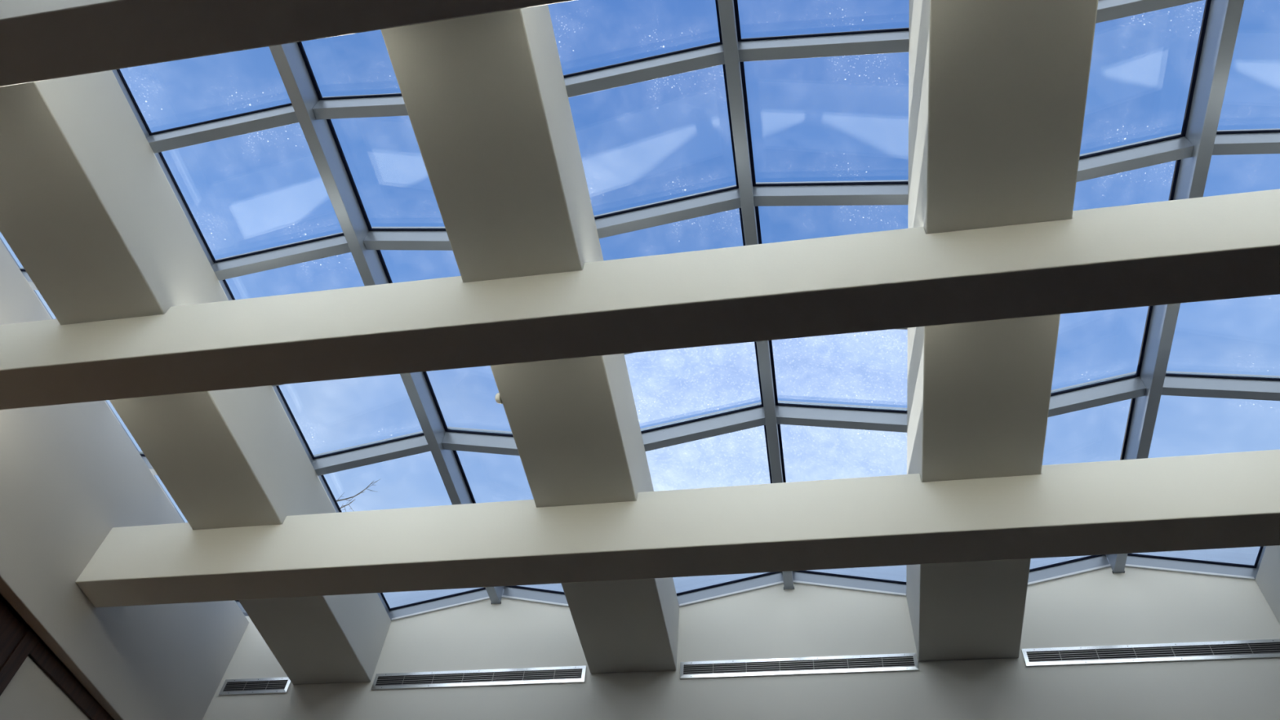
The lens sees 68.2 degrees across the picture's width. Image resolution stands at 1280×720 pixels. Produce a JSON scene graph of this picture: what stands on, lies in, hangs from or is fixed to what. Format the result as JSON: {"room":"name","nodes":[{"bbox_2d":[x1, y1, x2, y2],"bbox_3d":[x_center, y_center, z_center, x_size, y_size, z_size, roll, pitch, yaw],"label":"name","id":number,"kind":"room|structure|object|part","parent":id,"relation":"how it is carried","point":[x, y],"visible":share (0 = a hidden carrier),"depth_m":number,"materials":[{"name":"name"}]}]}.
{"room":"atrium","nodes":[
{"label":"atrium","id":0,"kind":"room"},
{"bbox_2d":[0,594,99,719],"bbox_3d":[-5.093,0.441,2.103,0.298,5.278,11.427,-6,-54,10],"label":"wall","id":1,"kind":"structure","parent":0,"point":[31,694],"depth_m":6.41,"materials":[{"name":"beige paint"}]},
{"bbox_2d":[0,599,27,668],"bbox_3d":[-4.710,1.989,3.252,0.016,5.278,3.648,-7,-54,10],"label":"trim","id":2,"kind":"structure","parent":1,"relation":"attached to","point":[12,629],"depth_m":6.25,"materials":[{"name":"brown wood"}]},
{"bbox_2d":[0,629,39,696],"bbox_3d":[-4.323,3.467,4.347,0.034,5.278,0.110,-5,-53,9],"label":"trim","id":3,"kind":"structure","parent":1,"relation":"attached to","point":[19,655],"depth_m":6.27,"materials":[{"name":"brown wood"}]},
{"bbox_2d":[28,640,114,719],"bbox_3d":[-3.943,2.659,6.955,0.025,0.112,1.815,-7,-54,10],"label":"trim","id":4,"kind":"structure","parent":1,"relation":"attached to","point":[39,654],"depth_m":6.66,"materials":[{"name":"brown wood"}]},
{"bbox_2d":[0,239,248,719],"bbox_3d":[-4.747,-1.623,4.776,0.324,1.508,11.417,-5,-53,9],"label":"wall","id":5,"kind":"structure","parent":0,"point":[71,474],"depth_m":6.84,"materials":[{"name":"beige paint"}]},
{"bbox_2d":[0,0,574,86],"bbox_3d":[0.519,-1.860,3.985,10.326,0.519,0.291,-5,-53,9],"label":"cross beam","id":6,"kind":"structure","parent":5,"relation":"attached to","point":[41,40],"depth_m":4.18,"materials":[{"name":"beige paint"}]},
{"bbox_2d":[75,448,1279,607],"bbox_3d":[1.125,1.075,6.174,10.326,0.519,0.291,-5,-53,9],"label":"cross beam","id":7,"kind":"structure","parent":5,"relation":"attached to","point":[1220,500],"depth_m":6.14,"materials":[{"name":"beige paint"}]},
{"bbox_2d":[202,567,1279,719],"bbox_3d":[1.266,4.086,5.364,13.026,6.930,0.270,-5,-53,9],"label":"wall","id":8,"kind":"structure","parent":0,"point":[1135,606],"depth_m":7.42,"materials":[{"name":"paint"}]},
{"bbox_2d":[0,70,391,684],"bbox_3d":[-3.516,-2.016,4.962,0.711,0.810,11.417,-5,-53,9],"label":"ceiling beam","id":9,"kind":"structure","parent":8,"relation":"attached to","point":[89,211],"depth_m":5.81,"materials":[{"name":"beige paint"}]},
{"bbox_2d":[0,237,248,616],"bbox_3d":[-4.292,-2.156,5.433,1.090,0.433,11.498,-5,-53,9],"label":"window","id":10,"kind":"structure","parent":9,"relation":"attached to","point":[24,272],"depth_m":7.70,"materials":[{"name":"grey paint"}]},
{"bbox_3d":[-4.816,-2.156,5.509,0.036,0.290,11.417,-5,-53,9],"label":"eave rail","id":11,"kind":"part","parent":10,"relation":"part of","materials":[{"name":"grey metal"}]},
{"bbox_3d":[-3.361,2.368,8.788,1.090,0.362,0.081,-5,-53,9],"label":"rail","id":12,"kind":"part","parent":10,"relation":"part of","materials":[{"name":"grey metal"}]},
{"bbox_2d":[111,41,568,621],"bbox_3d":[-2.199,-2.346,5.116,2.044,0.426,11.507,-5,-53,9],"label":"frame","id":13,"kind":"structure","parent":9,"relation":"attached to","point":[313,112],"depth_m":6.29,"materials":[{"name":"grey paint"}]},
{"bbox_3d":[-3.213,-2.210,5.137,0.018,0.143,11.417,-5,-53,9],"label":"eave rail","id":14,"kind":"part","parent":13,"relation":"part of","materials":[{"name":"grey metal"}]},
{"bbox_3d":[-1.792,2.226,8.544,0.982,0.339,0.081,-5,-53,9],"label":"rail","id":15,"kind":"part","parent":13,"relation":"part of","materials":[{"name":"grey metal"}]},
{"bbox_3d":[-0.747,2.133,8.380,0.982,0.339,0.081,-5,-53,9],"label":"rail","id":16,"kind":"part","parent":13,"relation":"part of","materials":[{"name":"grey metal"}]},
{"bbox_2d":[218,677,291,695],"bbox_3d":[-3.297,2.799,8.109,0.626,0.148,0.016,-5,-53,9],"label":"air vent","id":17,"kind":"object","parent":8,"relation":"in","point":[268,685],"visible":0.99,"depth_m":8.11,"materials":[{"name":"silver metal"}]},
{"bbox_2d":[371,665,586,689],"bbox_3d":[-1.340,2.625,7.801,1.822,0.148,0.016,-5,-53,9],"label":"air vent","id":18,"kind":"object","parent":8,"relation":"in","point":[565,674],"visible":1,"depth_m":7.79,"materials":[{"name":"silver metal"}]},
{"bbox_2d":[380,4,679,673],"bbox_3d":[-0.958,-2.244,4.559,0.706,0.810,11.417,-5,-53,9],"label":"ceiling beam","id":19,"kind":"structure","parent":8,"relation":"attached to","point":[485,96],"depth_m":5.25,"materials":[{"name":"beige paint"}]},
{"bbox_2d":[494,392,502,404],"bbox_3d":[-0.894,0.241,5.965,0.039,0.076,0.076,-5,-53,9],"label":"fitting","id":20,"kind":"object","parent":19,"relation":"attached to","point":[497,397],"visible":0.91,"depth_m":5.94,"materials":[{"name":"beige plastic"}]},
{"bbox_2d":[680,653,919,679],"bbox_3d":[1.226,2.396,7.398,1.840,0.148,0.016,-5,-53,9],"label":"air vent","id":21,"kind":"object","parent":8,"relation":"in","point":[904,661],"visible":1,"depth_m":7.39,"materials":[{"name":"silver metal"}]},
{"bbox_2d":[906,0,1098,661],"bbox_3d":[1.600,-2.472,4.157,0.739,0.810,11.417,-5,-53,9],"label":"ceiling beam","id":22,"kind":"structure","parent":8,"relation":"attached to","point":[997,89],"depth_m":4.94,"materials":[{"name":"beige paint"}]},
{"bbox_2d":[1021,639,1279,666],"bbox_3d":[3.806,2.166,6.992,1.845,0.148,0.016,-5,-53,9],"label":"air vent","id":23,"kind":"object","parent":8,"relation":"in","point":[1264,648],"visible":1,"depth_m":6.99,"materials":[{"name":"silver metal"}]},
{"bbox_2d":[1255,545,1279,623],"bbox_3d":[4.194,-2.703,3.749,0.740,0.810,11.417,-5,-53,9],"label":"ceiling beam","id":24,"kind":"structure","parent":8,"relation":"attached to","point":[1268,576],"depth_m":7.08,"materials":[{"name":"beige paint"}]},
{"bbox_2d":[382,546,1260,608],"bbox_3d":[1.540,2.434,8.040,13.026,1.912,0.202,-5,-53,9],"label":"window","id":25,"kind":"structure","parent":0,"point":[1245,555],"depth_m":8.46,"materials":[{"name":"glass"}]},
{"bbox_3d":[-0.424,-7.025,0.914,13.026,1.350,0.270,-5,-53,9],"label":"wall","id":26,"kind":"structure","parent":0,"visible":0},
{"bbox_2d":[563,0,908,607],"bbox_3d":[0.349,-2.573,4.715,2.031,0.426,11.507,-5,-53,9],"label":"skylight frame","id":27,"kind":"structure","parent":26,"relation":"in","point":[732,51],"depth_m":5.89,"materials":[{"name":"grey paint"}]},
{"bbox_3d":[0.757,1.998,8.144,0.969,0.336,0.081,-5,-53,9],"label":"rail","id":28,"kind":"part","parent":27,"relation":"part of","materials":[{"name":"grey metal"}]},
{"bbox_3d":[1.795,1.906,7.980,0.983,0.339,0.081,-5,-53,9],"label":"rail","id":29,"kind":"part","parent":27,"relation":"part of","materials":[{"name":"grey metal"}]},
{"bbox_2d":[1027,0,1279,586],"bbox_3d":[2.933,-2.803,4.308,2.049,0.427,11.507,-5,-53,9],"label":"skylight frame","id":30,"kind":"structure","parent":26,"relation":"in","point":[1192,149],"depth_m":6.10,"materials":[{"name":"grey paint"}]},
{"bbox_3d":[3.337,1.769,7.737,0.980,0.338,0.081,-5,-53,9],"label":"rail","id":31,"kind":"part","parent":30,"relation":"part of","materials":[{"name":"grey metal"}]},
{"bbox_3d":[4.384,1.676,7.572,0.989,0.340,0.081,-5,-53,9],"label":"rail","id":32,"kind":"part","parent":30,"relation":"part of","materials":[{"name":"grey metal"}]},
{"bbox_3d":[3.916,-2.844,4.015,0.018,0.143,11.417,-5,-53,9],"label":"eave rail","id":33,"kind":"part","parent":30,"relation":"part of","materials":[{"name":"grey metal"}]},
{"label":"outside","id":34,"kind":"structure","parent":0,"visible":0},
{"bbox_3d":[1.342,8.210,3.879,126.000,0.130,108.000,-5,-53,9],"label":"ground","id":35,"kind":"structure","parent":34,"visible":0},
{"bbox_2d":[336,480,378,511],"bbox_3d":[-5.390,5.654,10.247,1.851,12.101,0.394,-5,-53,9],"label":"bare tree","id":36,"kind":"object","parent":35,"relation":"on","point":[352,497],"visible":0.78,"depth_m":14.64,"materials":[{"name":"black plant"}]},
{"bbox_3d":[5.521,-0.964,1.050,0.270,6.812,11.417,-5,-53,9],"label":"wall","id":37,"kind":"structure","parent":0,"visible":0},
{"bbox_2d":[0,188,1279,409],"bbox_3d":[0.823,-0.386,5.084,10.326,0.519,0.291,-5,-53,9],"label":"cross beam","id":38,"kind":"structure","parent":37,"relation":"attached to","point":[1227,246],"depth_m":5.03,"materials":[{"name":"beige paint"}]}
]}

